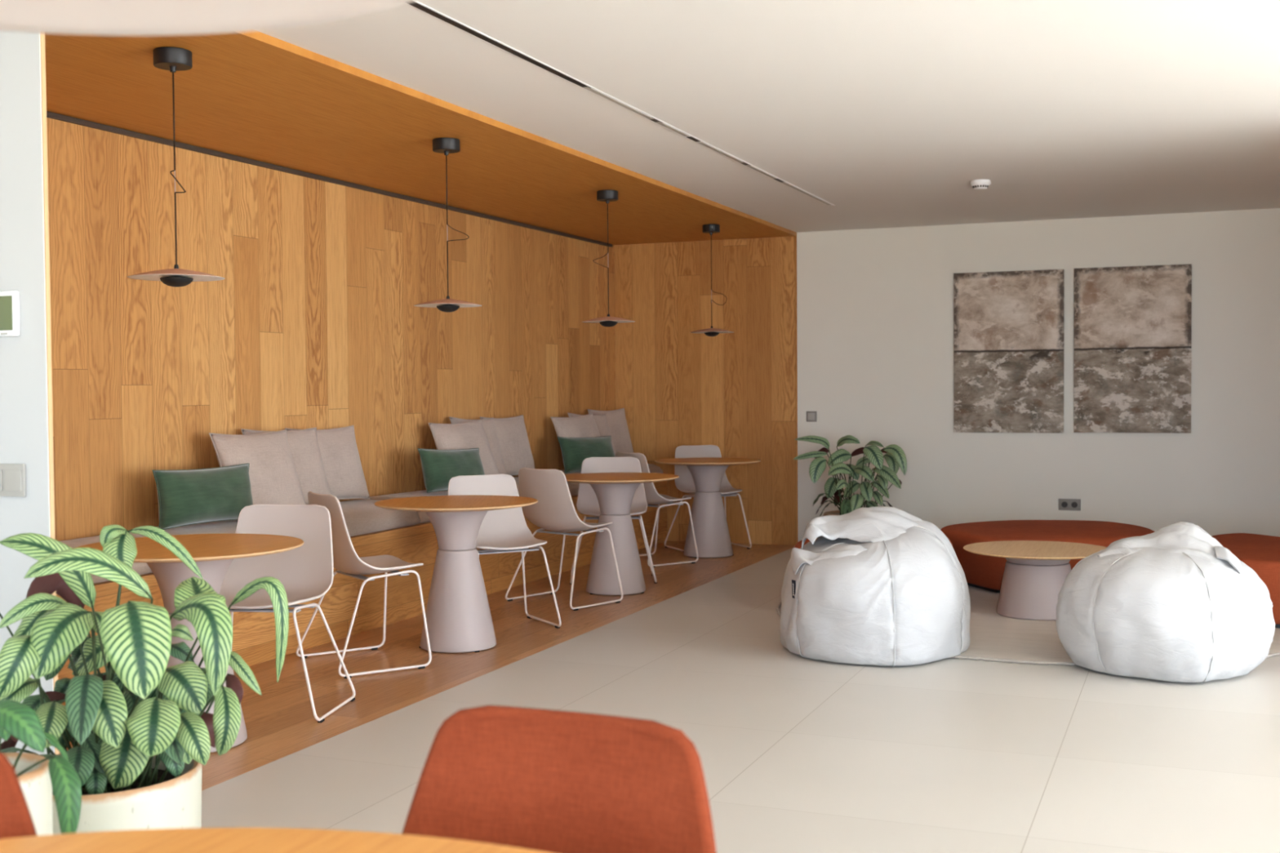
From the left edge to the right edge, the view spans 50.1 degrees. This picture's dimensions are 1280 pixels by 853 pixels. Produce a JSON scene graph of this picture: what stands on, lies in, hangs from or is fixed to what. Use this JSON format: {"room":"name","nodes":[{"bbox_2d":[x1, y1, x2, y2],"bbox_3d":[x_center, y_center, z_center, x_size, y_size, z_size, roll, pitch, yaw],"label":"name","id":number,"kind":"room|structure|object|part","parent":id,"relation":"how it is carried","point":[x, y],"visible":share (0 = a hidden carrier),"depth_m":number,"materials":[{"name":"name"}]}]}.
{"room":"common room","nodes":[
{"label":"common room","id":0,"kind":"room"},
{"bbox_2d":[0,30,54,754],"bbox_3d":[-3.063,-0.069,4.455,2.973,2.560,0.004,0,2,22],"label":"wall","id":1,"kind":"structure","parent":0,"point":[24,406],"depth_m":3.92,"materials":[{"name":"white paint"}]},
{"bbox_2d":[0,290,20,337],"bbox_3d":[-1.817,-0.323,3.928,0.092,0.130,0.019,0,2,22],"label":"thermostat","id":2,"kind":"object","parent":1,"relation":"attached to","point":[10,317],"visible":1,"depth_m":3.91,"materials":[{"name":"white plastic"}]},
{"bbox_2d":[0,463,26,497],"bbox_3d":[-1.832,0.154,3.953,0.150,0.094,0.014,0,2,22],"label":"light switch","id":3,"kind":"object","parent":1,"relation":"attached to","point":[12,476],"visible":1,"depth_m":3.93,"materials":[{"name":"grey plastic"}]},
{"bbox_2d":[40,33,59,754],"bbox_3d":[-2.428,-0.067,4.207,1.616,2.560,0.014,0,2,22],"label":"trim","id":4,"kind":"structure","parent":1,"relation":"attached to","point":[42,35],"depth_m":3.89,"materials":[{"name":"brown wood"}]},
{"bbox_2d":[46,117,615,541],"bbox_3d":[-1.723,-0.191,8.227,0.100,2.560,8.005,0,2,22],"label":"wall","id":5,"kind":"structure","parent":0,"point":[313,321],"depth_m":7.45,"materials":[{"name":"brown wood"}]},
{"bbox_2d":[46,111,612,247],"bbox_3d":[-1.710,-1.425,8.083,0.022,0.022,7.787,0,2,22],"label":"trim","id":6,"kind":"structure","parent":5,"relation":"attached to","point":[49,114],"depth_m":7.50,"materials":[{"name":"black metal"}]},
{"bbox_2d":[44,0,1279,244],"bbox_3d":[2.038,-1.396,3.543,13.300,0.130,13.780,0,2,22],"label":"ceiling","id":7,"kind":"structure","parent":0,"point":[886,113],"depth_m":6.03,"materials":[{"name":"white paint"}]},
{"bbox_2d":[127,46,225,287],"bbox_3d":[-1.670,-0.923,4.918,0.334,0.842,0.334,0,2,22],"label":"pendant lamp","id":8,"kind":"object","parent":7,"relation":"hanging from","point":[174,60],"visible":1,"depth_m":4.89,"materials":[{"name":"black metal"}]},
{"bbox_3d":[-1.667,-0.551,4.929,0.334,0.032,0.334,0,2,22],"label":"lamp shade","id":9,"kind":"part","parent":8,"relation":"part of","materials":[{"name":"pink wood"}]},
{"bbox_3d":[-1.659,-0.921,4.919,0.056,0.705,0.005,-1,2,-3],"label":"cord","id":10,"kind":"part","parent":8,"relation":"part of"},
{"bbox_2d":[0,0,416,35],"bbox_3d":[-0.600,-0.865,1.159,0.999,0.810,0.999,0,2,22],"label":"pendant lamp","id":11,"kind":"object","parent":7,"relation":"hanging from","point":[77,17],"visible":1,"depth_m":1.59,"materials":[{"name":"white fabric"}]},
{"bbox_2d":[413,137,482,312],"bbox_3d":[-0.945,-0.981,6.716,0.334,0.842,0.334,0,2,22],"label":"pendant lamp","id":12,"kind":"object","parent":7,"relation":"hanging from","point":[446,146],"visible":1,"depth_m":6.68,"materials":[{"name":"black metal"}]},
{"bbox_3d":[-0.942,-0.610,6.728,0.334,0.032,0.334,0,2,22],"label":"lamp shade","id":13,"kind":"part","parent":12,"relation":"part of","materials":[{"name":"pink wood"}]},
{"bbox_3d":[-0.893,-0.981,6.719,0.109,0.705,0.005,-1,2,-3],"label":"cord","id":14,"kind":"part","parent":12,"relation":"part of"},
{"bbox_2d":[582,190,634,327],"bbox_3d":[-0.199,-1.041,8.528,0.334,0.842,0.334,0,2,22],"label":"pendant lamp","id":15,"kind":"object","parent":7,"relation":"hanging from","point":[606,196],"visible":1,"depth_m":8.49,"materials":[{"name":"black metal"}]},
{"bbox_3d":[-0.245,-1.039,8.525,0.098,0.705,0.005,-1,2,-3],"label":"cord","id":16,"kind":"part","parent":15,"relation":"part of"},
{"bbox_3d":[-0.196,-0.669,8.539,0.334,0.032,0.334,0,2,22],"label":"lamp shade","id":17,"kind":"part","parent":15,"relation":"part of","materials":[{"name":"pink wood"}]},
{"bbox_2d":[405,0,834,205],"bbox_3d":[0.023,-1.424,6.277,0.044,0.005,6.930,0,2,22],"label":"track","id":18,"kind":"object","parent":7,"relation":"attached to","point":[415,4],"visible":1,"depth_m":5.64,"materials":[{"name":"black metal"},{"name":"white plastic"}]},
{"bbox_2d":[689,224,733,336],"bbox_3d":[0.541,-1.101,10.364,0.334,0.842,0.334,0,2,22],"label":"pendant lamp","id":19,"kind":"object","parent":7,"relation":"hanging from","point":[706,228],"visible":1,"depth_m":10.33,"materials":[{"name":"black metal"}]},
{"bbox_3d":[0.543,-0.729,10.375,0.334,0.032,0.334,0,2,22],"label":"lamp shade","id":20,"kind":"part","parent":19,"relation":"part of","materials":[{"name":"pink wood"}]},
{"bbox_3d":[0.596,-1.100,10.367,0.121,0.705,0.005,-1,2,-3],"label":"cord","id":21,"kind":"part","parent":19,"relation":"part of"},
{"bbox_2d":[969,179,991,190],"bbox_3d":[2.085,-1.478,8.391,0.124,0.052,0.124,0,2,22],"label":"smoke detector","id":22,"kind":"object","parent":7,"relation":"attached to","point":[977,184],"visible":1,"depth_m":8.35,"materials":[{"name":"white plastic"}]},
{"bbox_2d":[59,540,1279,852],"bbox_3d":[2.687,1.241,3.366,11.940,0.080,13.780,0,2,22],"label":"floor","id":23,"kind":"structure","parent":0,"point":[797,753],"depth_m":5.26,"materials":[{"name":"beige tile"}]},
{"bbox_2d":[0,751,37,839],"bbox_3d":[-0.973,0.860,1.653,0.584,0.836,0.487,-1,2,-27],"label":"upholstered chair","id":24,"kind":"object","parent":23,"relation":"on","point":[15,817],"visible":0.82,"depth_m":1.89,"materials":[{"name":"orange fabric"}]},
{"bbox_2d":[0,699,81,835],"bbox_3d":[-1.244,0.875,2.732,0.542,0.748,0.250,1,2,43],"label":"potted plant","id":25,"kind":"object","parent":23,"relation":"on","point":[37,775],"visible":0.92,"depth_m":2.56,"materials":[{"name":"green plant"}]},
{"bbox_3d":[-1.344,0.974,2.829,0.250,0.545,0.250,0,2,22],"label":"pot","id":26,"kind":"part","parent":25,"relation":"part of","materials":[{"name":"beige ceramic"}]},
{"bbox_2d":[0,524,288,834],"bbox_3d":[-1.244,0.740,3.297,0.710,0.985,0.593,0,2,22],"label":"potted plant","id":27,"kind":"object","parent":23,"relation":"on","point":[141,727],"visible":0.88,"depth_m":3.17,"materials":[{"name":"green plant"}]},
{"bbox_3d":[-1.300,1.031,3.333,0.452,0.400,0.452,0,2,22],"label":"pot","id":28,"kind":"part","parent":27,"relation":"part of","materials":[{"name":"beige ceramic"}]},
{"bbox_2d":[75,533,304,752],"bbox_3d":[-1.669,0.811,5.104,0.823,0.740,0.823,0,2,22],"label":"cafe table","id":29,"kind":"object","parent":23,"relation":"on","point":[213,554],"visible":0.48,"depth_m":5.00,"materials":[{"name":"brown wood"}]},
{"bbox_2d":[0,827,550,852],"bbox_3d":[-0.552,0.928,0.858,1.940,0.737,1.940,0,2,22],"label":"dining table","id":30,"kind":"object","parent":23,"relation":"on","point":[182,840],"visible":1,"depth_m":1.75,"materials":[{"name":"brown wood"}]},
{"bbox_2d":[219,504,355,722],"bbox_3d":[-1.525,0.751,5.617,0.584,0.829,0.480,0,2,7],"label":"chair","id":31,"kind":"object","parent":23,"relation":"on","point":[305,572],"visible":0.67,"depth_m":5.77,"materials":[{"name":"beige plastic"}]},
{"bbox_3d":[-1.755,0.935,5.660,0.111,0.449,0.464,0,2,7],"label":"frame","id":32,"kind":"part","parent":31,"relation":"part of","materials":[{"name":"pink metal"}]},
{"bbox_3d":[-1.291,0.934,5.600,0.111,0.449,0.464,0,2,7],"label":"frame","id":33,"kind":"part","parent":31,"relation":"part of","materials":[{"name":"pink metal"}]},
{"bbox_2d":[56,480,666,705],"bbox_3d":[-1.463,0.831,8.118,0.468,0.520,7.857,0,2,22],"label":"bench","id":34,"kind":"object","parent":23,"relation":"on","point":[254,633],"visible":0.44,"depth_m":7.61,"materials":[{"name":"brown wood"}]},
{"bbox_2d":[59,535,100,548],"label":"seat cushion","id":35,"kind":"object","parent":34,"relation":"on","point":[73,543],"depth_m":5.89,"materials":[{"name":"grey fabric"}]},
{"bbox_2d":[132,562,152,574],"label":"seat cushion","id":36,"kind":"object","parent":34,"relation":"on","point":[141,568],"depth_m":5.88,"materials":[{"name":"beige fabric"}]},
{"bbox_2d":[163,520,237,535],"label":"seat cushion","id":37,"kind":"object","parent":34,"relation":"on","point":[220,526],"depth_m":6.49,"materials":[{"name":"grey fabric"}]},
{"bbox_2d":[152,462,253,529],"bbox_3d":[-2.068,0.329,6.537,0.188,0.278,0.603,0,2,28],"label":"throw pillow","id":38,"kind":"object","parent":37,"relation":"on","point":[185,497],"visible":0.95,"depth_m":6.43,"materials":[{"name":"green fabric"}]},
{"bbox_2d":[208,429,305,520],"bbox_3d":[-1.924,0.239,6.962,0.203,0.430,0.534,1,2,29],"label":"throw pillow","id":39,"kind":"object","parent":37,"relation":"on","point":[273,474],"visible":0.68,"depth_m":6.92,"materials":[{"name":"grey fabric"}]},
{"bbox_2d":[339,498,420,536],"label":"seat cushion","id":40,"kind":"object","parent":34,"relation":"on","point":[363,516],"depth_m":7.62,"materials":[{"name":"grey fabric"}]},
{"bbox_2d":[240,426,330,504],"bbox_3d":[-1.868,0.226,7.321,0.172,0.445,0.571,1,2,29],"label":"throw pillow","id":41,"kind":"object","parent":40,"relation":"on","point":[304,445],"visible":0.36,"depth_m":7.39,"materials":[{"name":"grey fabric"}]},
{"bbox_2d":[284,425,370,499],"bbox_3d":[-1.748,0.215,7.729,0.168,0.430,0.584,0,2,27],"label":"throw pillow","id":42,"kind":"object","parent":40,"relation":"on","point":[344,475],"visible":0.59,"depth_m":7.76,"materials":[{"name":"grey fabric"}]},
{"bbox_2d":[368,489,448,500],"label":"seat cushion","id":43,"kind":"object","parent":34,"relation":"on","point":[418,493],"depth_m":8.37,"materials":[{"name":"grey fabric"}]},
{"bbox_2d":[417,447,484,493],"bbox_3d":[-1.150,0.269,8.520,0.192,0.288,0.571,1,2,35],"label":"throw pillow","id":44,"kind":"object","parent":43,"relation":"on","point":[438,466],"visible":0.77,"depth_m":8.38,"materials":[{"name":"green fabric"}]},
{"bbox_2d":[416,511,431,523],"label":"seat cushion","id":45,"kind":"object","parent":34,"relation":"on","point":[424,517],"depth_m":8.05,"materials":[{"name":"grey fabric"}]},
{"bbox_2d":[513,476,519,496],"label":"seat cushion","id":46,"kind":"object","parent":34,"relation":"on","point":[516,478],"depth_m":9.38,"materials":[{"name":"grey fabric"}]},
{"bbox_2d":[427,418,498,475],"bbox_3d":[-1.126,0.177,8.913,0.208,0.437,0.571,1,2,30],"label":"throw pillow","id":47,"kind":"object","parent":46,"relation":"on","point":[472,434],"visible":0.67,"depth_m":8.90,"materials":[{"name":"grey fabric"}]},
{"bbox_2d":[448,416,506,474],"bbox_3d":[-1.079,0.158,9.259,0.165,0.462,0.519,1,2,29],"label":"throw pillow","id":48,"kind":"object","parent":46,"relation":"on","point":[489,427],"visible":0.37,"depth_m":9.35,"materials":[{"name":"grey fabric"}]},
{"bbox_2d":[480,414,534,475],"bbox_3d":[-0.927,0.144,9.747,0.169,0.441,0.566,0,2,28],"label":"throw pillow","id":49,"kind":"object","parent":46,"relation":"on","point":[512,435],"visible":0.64,"depth_m":9.72,"materials":[{"name":"grey fabric"}]},
{"bbox_2d":[567,481,579,496],"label":"seat cushion","id":50,"kind":"object","parent":34,"relation":"on","point":[572,486],"depth_m":9.96,"materials":[{"name":"grey fabric"}]},
{"bbox_2d":[551,413,599,473],"bbox_3d":[-0.448,0.123,10.559,0.202,0.446,0.559,1,2,34],"label":"throw pillow","id":51,"kind":"object","parent":50,"relation":"on","point":[582,426],"visible":0.43,"depth_m":10.50,"materials":[{"name":"grey fabric"}]},
{"bbox_2d":[556,435,615,473],"bbox_3d":[-0.384,0.208,10.331,0.549,0.280,0.185,-2,2,-45],"label":"throw pillow","id":52,"kind":"object","parent":50,"relation":"on","point":[575,451],"visible":0.76,"depth_m":10.21,"materials":[{"name":"green fabric"}]},
{"bbox_2d":[567,412,616,455],"bbox_3d":[-0.362,0.108,10.946,0.178,0.451,0.559,1,2,32],"label":"throw pillow","id":53,"kind":"object","parent":50,"relation":"on","point":[601,420],"visible":0.3,"depth_m":11.05,"materials":[{"name":"grey fabric"}]},
{"bbox_2d":[647,463,662,473],"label":"seat cushion","id":54,"kind":"object","parent":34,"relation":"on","point":[652,468],"depth_m":11.52,"materials":[{"name":"grey fabric"}]},
{"bbox_2d":[587,408,633,453],"bbox_3d":[-0.227,0.081,11.357,0.163,0.460,0.524,1,2,34],"label":"throw pillow","id":55,"kind":"object","parent":54,"relation":"on","point":[616,420],"visible":0.48,"depth_m":11.37,"materials":[{"name":"grey fabric"}]},
{"bbox_2d":[295,491,431,678],"bbox_3d":[-1.327,0.721,6.571,0.480,0.829,0.584,-2,2,-34],"label":"chair","id":56,"kind":"object","parent":23,"relation":"on","point":[346,560],"visible":0.83,"depth_m":6.40,"materials":[{"name":"beige plastic"}]},
{"bbox_3d":[-1.461,0.900,6.767,0.464,0.449,0.111,-2,2,-34],"label":"frame","id":57,"kind":"part","parent":56,"relation":"part of","materials":[{"name":"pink metal"}]},
{"bbox_3d":[-1.202,0.910,6.378,0.464,0.449,0.111,-2,2,-34],"label":"frame","id":58,"kind":"part","parent":56,"relation":"part of","materials":[{"name":"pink metal"}]},
{"bbox_2d":[373,494,537,653],"bbox_3d":[-0.928,0.750,6.971,0.823,0.740,0.823,0,2,-1],"label":"cafe table","id":59,"kind":"object","parent":23,"relation":"on","point":[459,620],"visible":0.98,"depth_m":6.86,"materials":[{"name":"paint"}]},
{"bbox_2d":[448,474,561,628],"bbox_3d":[-0.784,0.689,7.497,0.584,0.829,0.480,-1,2,-29],"label":"chair","id":60,"kind":"object","parent":23,"relation":"on","point":[506,530],"visible":0.73,"depth_m":7.65,"materials":[{"name":"beige plastic"}]},
{"bbox_3d":[-0.582,0.868,7.623,0.111,0.449,0.464,-1,2,-29],"label":"frame","id":61,"kind":"part","parent":60,"relation":"part of","materials":[{"name":"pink metal"}]},
{"bbox_2d":[401,705,716,852],"bbox_3d":[-0.185,0.849,1.846,0.584,0.836,0.487,0,2,23],"label":"upholstered chair","id":62,"kind":"object","parent":23,"relation":"on","point":[542,780],"visible":0.98,"depth_m":2.02,"materials":[{"name":"orange fabric"}]},
{"bbox_2d":[505,467,623,610],"bbox_3d":[-0.462,0.660,8.401,0.584,0.829,0.480,1,2,42],"label":"chair","id":63,"kind":"object","parent":23,"relation":"on","point":[554,510],"visible":0.96,"depth_m":8.24,"materials":[{"name":"beige plastic"}]},
{"bbox_3d":[-0.641,0.841,8.556,0.111,0.449,0.464,1,2,42],"label":"frame","id":64,"kind":"part","parent":63,"relation":"part of","materials":[{"name":"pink metal"}]},
{"bbox_3d":[-0.291,0.848,8.245,0.111,0.449,0.464,1,2,42],"label":"frame","id":65,"kind":"part","parent":63,"relation":"part of","materials":[{"name":"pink metal"}]},
{"bbox_2d":[569,456,657,584],"bbox_3d":[-0.188,0.631,9.313,0.584,0.829,0.480,-1,2,-3],"label":"chair","id":66,"kind":"object","parent":23,"relation":"on","point":[587,504],"visible":0.62,"depth_m":9.46,"materials":[{"name":"beige plastic"}]},
{"bbox_3d":[-0.421,0.817,9.316,0.111,0.449,0.464,0,2,-3],"label":"frame","id":67,"kind":"part","parent":66,"relation":"part of","materials":[{"name":"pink metal"}]},
{"bbox_3d":[0.046,0.813,9.337,0.111,0.449,0.464,0,2,-3],"label":"frame","id":68,"kind":"part","parent":66,"relation":"part of","materials":[{"name":"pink metal"}]},
{"bbox_2d":[564,472,679,595],"bbox_3d":[-0.158,0.690,8.800,0.823,0.740,0.823,-1,2,-29],"label":"cafe table","id":69,"kind":"object","parent":23,"relation":"on","point":[615,492],"visible":0.94,"depth_m":8.68,"materials":[{"name":"paint"}]},
{"bbox_2d":[615,451,698,567],"bbox_3d":[0.091,0.600,10.296,0.480,0.829,0.584,-2,2,-34],"label":"chair","id":70,"kind":"object","parent":23,"relation":"on","point":[652,496],"visible":0.59,"depth_m":10.10,"materials":[{"name":"beige plastic"}]},
{"bbox_3d":[-0.045,0.779,10.491,0.464,0.449,0.111,-2,2,-34],"label":"frame","id":71,"kind":"part","parent":70,"relation":"part of","materials":[{"name":"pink metal"}]},
{"bbox_3d":[0.218,0.789,10.104,0.464,0.449,0.111,-2,2,-34],"label":"frame","id":72,"kind":"part","parent":70,"relation":"part of","materials":[{"name":"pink metal"}]},
{"bbox_2d":[654,457,760,558],"bbox_3d":[0.527,0.631,10.636,0.823,0.740,0.823,1,2,38],"label":"cafe table","id":73,"kind":"object","parent":23,"relation":"on","point":[713,540],"visible":0.98,"depth_m":10.52,"materials":[{"name":"paint"}]},
{"bbox_2d":[664,444,751,551],"bbox_3d":[0.549,0.573,11.087,0.584,0.829,0.480,-1,2,-22],"label":"chair","id":74,"kind":"object","parent":23,"relation":"on","point":[685,482],"visible":0.57,"depth_m":11.19,"materials":[{"name":"beige plastic"}]},
{"bbox_3d":[0.331,0.761,11.012,0.111,0.449,0.464,-1,2,-22],"label":"frame","id":75,"kind":"part","parent":74,"relation":"part of","materials":[{"name":"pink metal"}]},
{"bbox_3d":[0.764,0.753,11.187,0.111,0.449,0.464,-1,2,-22],"label":"frame","id":76,"kind":"part","parent":74,"relation":"part of","materials":[{"name":"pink metal"}]},
{"bbox_2d":[792,435,906,515],"bbox_3d":[1.636,0.530,10.478,0.908,0.934,0.524,0,2,22],"label":"potted plant","id":77,"kind":"object","parent":23,"relation":"on","point":[895,456],"visible":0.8,"depth_m":10.38,"materials":[{"name":"green plant"}]},
{"bbox_3d":[1.645,0.829,10.513,0.470,0.335,0.470,0,2,22],"label":"pot","id":78,"kind":"part","parent":77,"relation":"part of","materials":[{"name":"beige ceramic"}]},
{"bbox_2d":[779,506,970,666],"bbox_3d":[1.152,0.757,6.782,0.924,0.710,0.917,0,2,22],"label":"beanbag","id":79,"kind":"object","parent":23,"relation":"on","point":[878,585],"visible":1,"depth_m":6.44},
{"bbox_2d":[776,585,1279,665],"bbox_3d":[2.286,1.061,7.852,2.995,0.018,2.993,0,2,22],"label":"rug","id":80,"kind":"object","parent":23,"relation":"on","point":[994,637],"visible":0.13,"depth_m":7.05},
{"bbox_2d":[794,537,953,548],"bbox_3d":[1.440,0.869,8.351,0.927,0.364,1.465,0,2,22],"label":"upholstered bench","id":81,"kind":"object","parent":80,"relation":"on","point":[798,544],"visible":0.07,"depth_m":8.20,"materials":[{"name":"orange fabric"}]},
{"bbox_2d":[963,540,1106,620],"bbox_3d":[2.256,0.877,7.772,0.823,0.370,0.823,0,2,22],"label":"coffee table","id":82,"kind":"object","parent":80,"relation":"on","point":[1035,573],"visible":0.88,"depth_m":7.62,"materials":[{"name":"brown wood"}]},
{"bbox_2d":[940,520,1154,593],"bbox_3d":[2.702,0.845,9.010,1.368,0.354,1.227,-1,2,-16],"label":"ottoman","id":83,"kind":"object","parent":80,"relation":"on","point":[985,572],"visible":0.5,"depth_m":8.74,"materials":[{"name":"orange fabric"}]},
{"bbox_2d":[1212,533,1279,627],"bbox_3d":[3.730,0.868,7.819,1.022,0.364,1.490,0,2,22],"label":"upholstered bench","id":84,"kind":"object","parent":80,"relation":"on","point":[1260,553],"visible":0.25,"depth_m":7.46,"materials":[{"name":"orange fabric"}]},
{"bbox_2d":[1055,521,1275,683],"bbox_3d":[2.413,0.781,6.324,0.942,0.670,0.900,0,2,22],"label":"beanbag","id":85,"kind":"object","parent":23,"relation":"on","point":[1171,602],"visible":1,"depth_m":6.01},
{"bbox_2d":[614,208,1279,545],"bbox_3d":[5.294,-0.285,9.640,11.840,2.560,0.106,0,2,22],"label":"wall","id":86,"kind":"structure","parent":0,"point":[875,306],"depth_m":10.84,"materials":[{"name":"white paint"}]},
{"bbox_2d":[806,411,817,422],"bbox_3d":[1.397,-0.082,11.170,0.088,0.086,0.012,0,2,22],"label":"light switch","id":87,"kind":"object","parent":86,"relation":"attached to","point":[811,416],"visible":1,"depth_m":11.16,"materials":[{"name":"grey plastic"}]},
{"bbox_2d":[953,269,1064,432],"bbox_3d":[2.836,-0.572,10.558,0.823,1.240,0.034,0,2,22],"label":"painting","id":88,"kind":"object","parent":86,"relation":"attached to","point":[1008,326],"visible":1,"depth_m":10.54,"materials":[{"name":"paint"}]},
{"bbox_2d":[1057,498,1080,511],"bbox_3d":[3.270,0.595,10.432,0.163,0.088,0.012,0,2,22],"label":"power socket","id":89,"kind":"object","parent":86,"relation":"attached to","point":[1063,504],"visible":1,"depth_m":10.43,"materials":[{"name":"grey plastic"}]},
{"bbox_2d":[1061,501,1067,507],"bbox_3d":[3.235,0.595,10.442,0.046,0.046,0.004,0,2,22],"label":"outlet","id":90,"kind":"object","parent":89,"relation":"attached to","point":[1064,504],"depth_m":10.44,"materials":[{"name":"grey plastic"}]},
{"bbox_2d":[1071,502,1077,507],"bbox_3d":[3.301,0.595,10.415,0.046,0.046,0.004,0,2,22],"label":"outlet","id":91,"kind":"object","parent":89,"relation":"attached to","point":[1073,504],"depth_m":10.41,"materials":[{"name":"grey plastic"}]},
{"bbox_2d":[1073,264,1191,433],"bbox_3d":[3.668,-0.572,10.220,0.825,1.238,0.034,0,2,22],"label":"painting","id":92,"kind":"object","parent":86,"relation":"attached to","point":[1132,340],"visible":1,"depth_m":10.20,"materials":[{"name":"paint"}]}
]}

